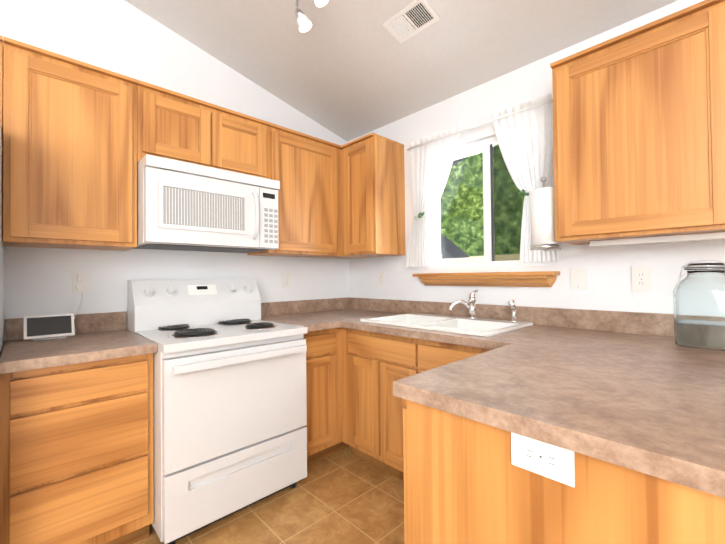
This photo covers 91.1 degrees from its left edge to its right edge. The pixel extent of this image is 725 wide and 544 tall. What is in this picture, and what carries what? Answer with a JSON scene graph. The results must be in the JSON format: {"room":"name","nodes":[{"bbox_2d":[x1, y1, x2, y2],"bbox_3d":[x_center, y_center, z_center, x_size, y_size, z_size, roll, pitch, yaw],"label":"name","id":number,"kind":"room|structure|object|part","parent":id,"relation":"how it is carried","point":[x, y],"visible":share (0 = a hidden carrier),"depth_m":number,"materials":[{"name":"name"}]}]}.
{"room":"kitchen","nodes":[
{"label":"kitchen","id":0,"kind":"room"},
{"bbox_2d":[0,0,348,346],"bbox_3d":[-1.837,-0.562,1.693,4.840,3.600,0.120,0,-1,-44],"label":"wall","id":1,"kind":"structure","parent":0,"point":[123,37],"depth_m":2.09,"materials":[{"name":"paint"}]},
{"bbox_2d":[0,35,2,138],"bbox_3d":[-1.901,-0.795,1.325,0.798,0.377,0.327,0,-1,-44],"label":"upper cabinet","id":2,"kind":"object","parent":1,"relation":"attached to","point":[1,80],"visible":0.48,"depth_m":1.50,"materials":[{"name":"brown wood"}]},
{"bbox_2d":[3,36,137,250],"bbox_3d":[-1.433,-0.554,1.767,0.486,0.857,0.327,0,-1,-44],"label":"upper cabinet","id":3,"kind":"object","parent":1,"relation":"attached to","point":[69,153],"visible":1,"depth_m":1.63,"materials":[{"name":"brown wood"}]},
{"bbox_2d":[73,271,89,292],"bbox_3d":[-1.496,0.052,1.896,0.073,0.118,0.032,0,-1,-44],"label":"electrical outlet plate","id":4,"kind":"object","parent":1,"relation":"attached to","point":[81,281],"visible":1,"depth_m":1.89,"materials":[{"name":"white plastic"}]},
{"bbox_2d":[137,80,268,177],"bbox_3d":[-0.991,-0.774,2.194,0.739,0.414,0.327,0,-1,-44],"label":"upper cabinet","id":5,"kind":"object","parent":1,"relation":"attached to","point":[173,125],"visible":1,"depth_m":2.03,"materials":[{"name":"brown wood"}]},
{"bbox_2d":[134,154,279,252],"bbox_3d":[-0.926,-0.351,2.124,0.732,0.430,0.501,0,-1,-44],"label":"microwave","id":6,"kind":"object","parent":5,"relation":"attached to","point":[183,206],"visible":1,"depth_m":1.92,"materials":[{"name":"white plastic"}]},
{"bbox_2d":[282,273,290,287],"bbox_3d":[-0.591,0.068,2.778,0.073,0.118,0.008,0,-1,-44],"label":"electrical outlet plate","id":7,"kind":"object","parent":1,"relation":"attached to","point":[286,280],"visible":1,"depth_m":2.77,"materials":[{"name":"white plastic"}]},
{"bbox_2d":[247,122,341,257],"bbox_3d":[-0.489,-0.551,2.669,0.639,0.857,0.327,0,-1,-44],"label":"upper cabinet","id":8,"kind":"object","parent":1,"relation":"attached to","point":[304,169],"visible":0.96,"depth_m":2.54,"materials":[{"name":"brown wood"}]},
{"bbox_2d":[134,446,404,543],"bbox_3d":[-0.188,1.222,-0.038,4.840,0.050,4.840,0,-1,-44],"label":"floor","id":9,"kind":"structure","parent":0,"point":[345,496],"depth_m":1.80,"materials":[{"name":"tile"}]},
{"bbox_2d":[0,124,3,357],"bbox_3d":[-1.701,0.316,1.111,0.796,1.825,0.820,0,-1,-44],"label":"refrigerator","id":10,"kind":"object","parent":9,"relation":"on","point":[1,257],"visible":0.49,"depth_m":1.50,"materials":[{"name":"grey"}]},
{"bbox_2d":[0,327,349,543],"bbox_3d":[-0.698,0.798,2.234,2.196,0.872,0.621,0,-1,-44],"label":"base cabinet","id":11,"kind":"object","parent":9,"relation":"on","point":[77,453],"visible":0.62,"depth_m":1.44,"materials":[{"name":"brown wood"}]},
{"bbox_2d":[0,311,156,373],"bbox_3d":[-1.308,0.289,1.636,0.487,0.139,0.661,0,-1,-44],"label":"countertop","id":12,"kind":"structure","parent":11,"relation":"on","point":[98,336],"depth_m":1.55,"materials":[{"name":"beige laminate"}]},
{"bbox_2d":[24,313,74,340],"bbox_3d":[-1.508,0.264,1.716,0.182,0.116,0.093,0,-1,-44],"label":"smart display","id":13,"kind":"object","parent":12,"relation":"on","point":[46,327],"visible":1,"depth_m":1.70,"materials":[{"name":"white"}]},
{"bbox_2d":[261,301,339,331],"bbox_3d":[-0.486,0.291,2.421,0.301,0.139,0.661,0,-1,-44],"label":"countertop","id":14,"kind":"structure","parent":11,"relation":"on","point":[314,315],"depth_m":2.67,"materials":[{"name":"beige laminate"}]},
{"bbox_2d":[308,297,391,300],"bbox_3d":[-0.128,0.292,2.763,0.450,0.139,0.661,0,-1,-44],"label":"backsplash","id":15,"kind":"structure","parent":11,"relation":"on","point":[346,298],"depth_m":3.06,"materials":[{"name":"beige laminate"}]},
{"bbox_2d":[298,300,724,364],"bbox_3d":[0.489,0.277,2.101,0.666,0.139,2.471,0,-1,-44],"label":"countertop","id":16,"kind":"structure","parent":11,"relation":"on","point":[642,334],"depth_m":1.77,"materials":[{"name":"beige laminate"}]},
{"bbox_2d":[360,313,532,336],"bbox_3d":[0.476,0.376,2.139,0.535,0.166,0.860,0,-1,-44],"label":"sink","id":17,"kind":"object","parent":16,"relation":"in","point":[476,327],"visible":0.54,"depth_m":2.13,"materials":[{"name":"ceramic"}]},
{"bbox_2d":[507,299,517,322],"bbox_3d":[0.862,0.221,2.039,0.054,0.131,0.054,0,-1,-44],"label":"sprayer","id":18,"kind":"object","parent":17,"relation":"on","point":[511,303],"visible":1,"depth_m":2.03,"materials":[{"name":"silver metal"}]},
{"bbox_2d":[449,290,477,318],"bbox_3d":[0.646,0.200,2.217,0.141,0.183,0.172,0,-1,-44],"label":"faucet","id":19,"kind":"object","parent":16,"relation":"on","point":[471,305],"visible":1,"depth_m":2.21,"materials":[{"name":"silver metal"}]},
{"bbox_2d":[673,260,724,350],"bbox_3d":[1.339,0.121,1.385,0.188,0.335,0.188,0,-1,-44],"label":"glass jar","id":20,"kind":"object","parent":16,"relation":"on","point":[699,304],"visible":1,"depth_m":1.34,"materials":[{"name":"glass"}]},
{"bbox_3d":[1.338,-0.021,1.387,0.128,0.026,0.128,0,-1,-44],"label":"lid","id":21,"kind":"part","parent":20,"relation":"part of","materials":[{"name":"silver metal"}]},
{"bbox_2d":[128,279,307,543],"bbox_3d":[-0.809,0.637,2.003,0.734,1.190,0.752,0,-1,-44],"label":"stove","id":22,"kind":"object","parent":9,"relation":"on","point":[229,400],"visible":0.98,"depth_m":1.76,"materials":[{"name":"white metal"}]},
{"bbox_2d":[341,328,490,480],"bbox_3d":[0.486,0.784,2.137,0.618,0.872,1.198,0,-1,-44],"label":"base cabinet","id":23,"kind":"object","parent":9,"relation":"on","point":[375,365],"visible":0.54,"depth_m":2.10,"materials":[{"name":"brown wood"}]},
{"bbox_2d":[403,400,724,543],"bbox_3d":[0.495,0.767,0.887,0.437,0.872,0.658,0,-1,-44],"label":"base cabinet","id":24,"kind":"object","parent":9,"relation":"on","point":[466,481],"visible":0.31,"depth_m":0.73,"materials":[{"name":"brown wood"}]},
{"bbox_2d":[511,432,574,486],"bbox_3d":[0.356,0.368,0.710,0.008,0.073,0.118,0,-1,-44],"label":"electrical outlet plate","id":25,"kind":"object","parent":24,"relation":"attached to","point":[552,462],"visible":0.9,"depth_m":0.70,"materials":[{"name":"white plastic"}]},
{"bbox_2d":[393,341,724,497],"bbox_3d":[0.592,0.311,0.972,0.744,0.038,0.697,0,-1,-44],"label":"countertop","id":26,"kind":"structure","parent":24,"relation":"on","point":[642,392],"depth_m":0.81,"materials":[{"name":"beige laminate"}]},
{"bbox_2d":[125,0,677,141],"bbox_3d":[-0.147,-1.787,0.072,5.240,1.299,5.040,0,-1,-44],"label":"ceiling","id":27,"kind":"structure","parent":0,"point":[347,70],"depth_m":2.12,"materials":[{"name":"paint"}]},
{"bbox_2d":[295,0,311,32],"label":"track light","id":28,"kind":"object","parent":27,"relation":"attached to","point":[304,23],"depth_m":1.87,"materials":[{"name":"white glass"}]},
{"bbox_2d":[314,0,328,6],"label":"track light","id":29,"kind":"object","parent":27,"relation":"attached to","point":[319,3],"depth_m":1.72,"materials":[{"name":"white glass"}]},
{"bbox_2d":[382,0,439,42],"bbox_3d":[0.260,-1.349,1.917,0.160,0.007,0.270,17,-13,-42],"label":"ceiling vent","id":30,"kind":"object","parent":27,"relation":"in","point":[410,20],"visible":1,"depth_m":1.91,"materials":[{"name":"grey plastic"}]},
{"bbox_2d":[347,0,724,313],"bbox_3d":[1.505,-0.098,1.611,0.120,2.600,4.600,0,-1,-44],"label":"wall","id":31,"kind":"structure","parent":0,"point":[609,278],"depth_m":2.07,"materials":[{"name":"paint"}]},
{"bbox_2d":[323,132,405,258],"bbox_3d":[-0.029,-0.553,2.873,0.352,0.857,0.668,0,-1,-44],"label":"upper cabinet","id":32,"kind":"object","parent":31,"relation":"attached to","point":[373,191],"visible":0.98,"depth_m":2.64,"materials":[{"name":"brown wood"}]},
{"bbox_2d":[378,272,384,285],"bbox_3d":[0.155,0.059,2.927,0.008,0.118,0.073,0,-1,-44],"label":"electrical outlet plate","id":33,"kind":"object","parent":31,"relation":"attached to","point":[381,278],"visible":1,"depth_m":2.92,"materials":[{"name":"white plastic"}]},
{"bbox_2d":[405,93,559,267],"bbox_3d":[0.693,-0.506,2.287,0.128,0.928,1.115,0,-1,-44],"label":"curtain","id":34,"kind":"object","parent":31,"relation":"attached to","point":[524,134],"visible":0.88,"depth_m":2.12,"materials":[{"name":"white fabric"}]},
{"bbox_2d":[413,271,559,286],"bbox_3d":[0.724,0.048,2.263,0.103,0.087,0.945,0,-1,-44],"label":"window sill","id":35,"kind":"structure","parent":31,"relation":"attached to","point":[520,279],"depth_m":2.16,"materials":[{"name":"brown wood"}]},
{"bbox_2d":[430,136,551,268],"bbox_3d":[0.808,-0.446,2.344,0.065,0.838,0.838,0,-1,-44],"label":"window","id":36,"kind":"structure","parent":31,"relation":"in","point":[476,217],"depth_m":2.35,"materials":[{"name":"white plastic"}]},
{"bbox_2d":[570,268,586,289],"bbox_3d":[1.143,0.037,1.887,0.016,0.118,0.073,0,-1,-44],"label":"switch plate","id":37,"kind":"object","parent":31,"relation":"attached to","point":[578,278],"visible":1,"depth_m":1.89,"materials":[{"name":"white plastic"}]},
{"bbox_2d":[550,0,724,246],"bbox_3d":[1.430,-0.564,1.360,0.332,0.868,1.205,0,-1,-44],"label":"upper cabinet","id":38,"kind":"object","parent":31,"relation":"attached to","point":[639,131],"depth_m":1.44,"materials":[{"name":"brown wood"}]},
{"bbox_2d":[530,177,560,250],"bbox_3d":[0.919,-0.295,1.797,0.132,0.375,0.138,0,-1,-44],"label":"paper towel","id":39,"kind":"object","parent":38,"relation":"attached to","point":[542,207],"visible":0.98,"depth_m":1.75,"materials":[{"name":"white paper"}]},
{"bbox_3d":[1.307,-0.139,1.492,0.070,0.025,0.600,0,-1,-44],"label":"wall cabinet light strip","id":40,"kind":"part","parent":38,"relation":"part of","materials":[{"name":"white plastic"}]},
{"bbox_2d":[631,267,650,291],"bbox_3d":[1.330,0.034,1.698,0.008,0.118,0.073,0,-1,-44],"label":"electrical outlet plate","id":41,"kind":"object","parent":31,"relation":"attached to","point":[641,279],"visible":1,"depth_m":1.70,"materials":[{"name":"white plastic"}]}
]}

